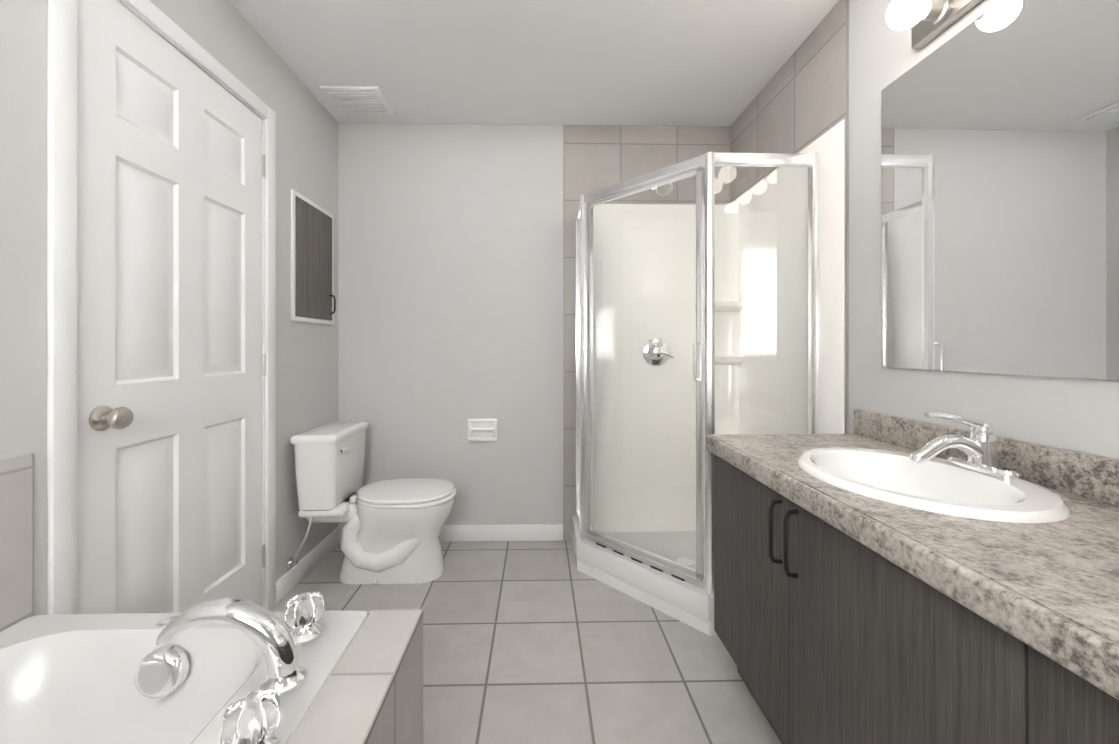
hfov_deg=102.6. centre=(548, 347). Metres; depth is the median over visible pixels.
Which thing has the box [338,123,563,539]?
wall
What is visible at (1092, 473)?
backsplash
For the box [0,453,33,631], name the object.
wall tile
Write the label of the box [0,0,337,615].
wall
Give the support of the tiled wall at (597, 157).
attached to the wall at (450, 280)
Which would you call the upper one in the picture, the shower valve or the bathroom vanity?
the shower valve
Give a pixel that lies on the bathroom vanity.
(873, 584)
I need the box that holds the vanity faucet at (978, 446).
[910,411,1023,479]
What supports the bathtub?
on the floor
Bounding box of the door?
[77,0,264,613]
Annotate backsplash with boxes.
[853,409,1118,500]
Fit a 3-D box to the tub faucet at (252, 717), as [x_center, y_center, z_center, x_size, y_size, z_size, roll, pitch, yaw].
[-0.548,0.530,0.800,0.293,0.154,0.352,0,0,-1]
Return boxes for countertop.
[710,433,1118,680]
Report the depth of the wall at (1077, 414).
1.42 m
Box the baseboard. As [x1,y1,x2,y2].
[276,524,562,603]
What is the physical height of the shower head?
0.137 m
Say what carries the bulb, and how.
attached to the light bar
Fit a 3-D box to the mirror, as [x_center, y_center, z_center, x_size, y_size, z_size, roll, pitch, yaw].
[1.127,-0.392,0.437,0.006,0.915,2.090,0,0,-1]
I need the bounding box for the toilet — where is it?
[286,421,456,584]
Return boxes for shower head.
[652,183,672,195]
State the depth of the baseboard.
2.61 m
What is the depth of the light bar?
1.22 m
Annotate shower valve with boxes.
[642,338,673,365]
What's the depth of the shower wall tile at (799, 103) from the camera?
1.89 m
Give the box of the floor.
[271,540,781,743]
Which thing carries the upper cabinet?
attached to the wall at (227, 36)
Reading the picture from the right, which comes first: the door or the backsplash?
the backsplash
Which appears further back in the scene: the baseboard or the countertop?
the baseboard
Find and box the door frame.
[47,0,275,614]
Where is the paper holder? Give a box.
[468,419,496,440]
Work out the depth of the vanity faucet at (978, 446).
1.04 m
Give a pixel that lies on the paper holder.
(482, 429)
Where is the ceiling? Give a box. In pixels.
[229,0,838,126]
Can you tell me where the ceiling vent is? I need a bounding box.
[320,85,393,113]
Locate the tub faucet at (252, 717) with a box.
[155,592,323,743]
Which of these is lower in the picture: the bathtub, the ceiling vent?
the bathtub
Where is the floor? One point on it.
(536, 642)
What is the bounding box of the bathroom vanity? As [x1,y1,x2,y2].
[706,445,1118,743]
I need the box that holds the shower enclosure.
[572,120,843,635]
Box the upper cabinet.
[290,189,335,324]
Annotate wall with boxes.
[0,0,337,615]
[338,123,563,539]
[564,125,729,540]
[849,0,1118,458]
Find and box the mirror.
[881,0,1118,380]
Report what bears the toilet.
on the floor
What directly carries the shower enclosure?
on the floor
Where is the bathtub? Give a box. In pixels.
[0,609,422,743]
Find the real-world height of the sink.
0.159 m
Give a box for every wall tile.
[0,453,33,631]
[730,0,848,433]
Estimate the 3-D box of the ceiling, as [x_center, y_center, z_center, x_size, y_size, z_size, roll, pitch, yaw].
[-0.034,-1.357,0.960,2.546,0.100,3.587,0,0,-1]
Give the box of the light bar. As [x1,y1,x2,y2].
[911,0,982,47]
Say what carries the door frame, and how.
attached to the wall at (227, 36)

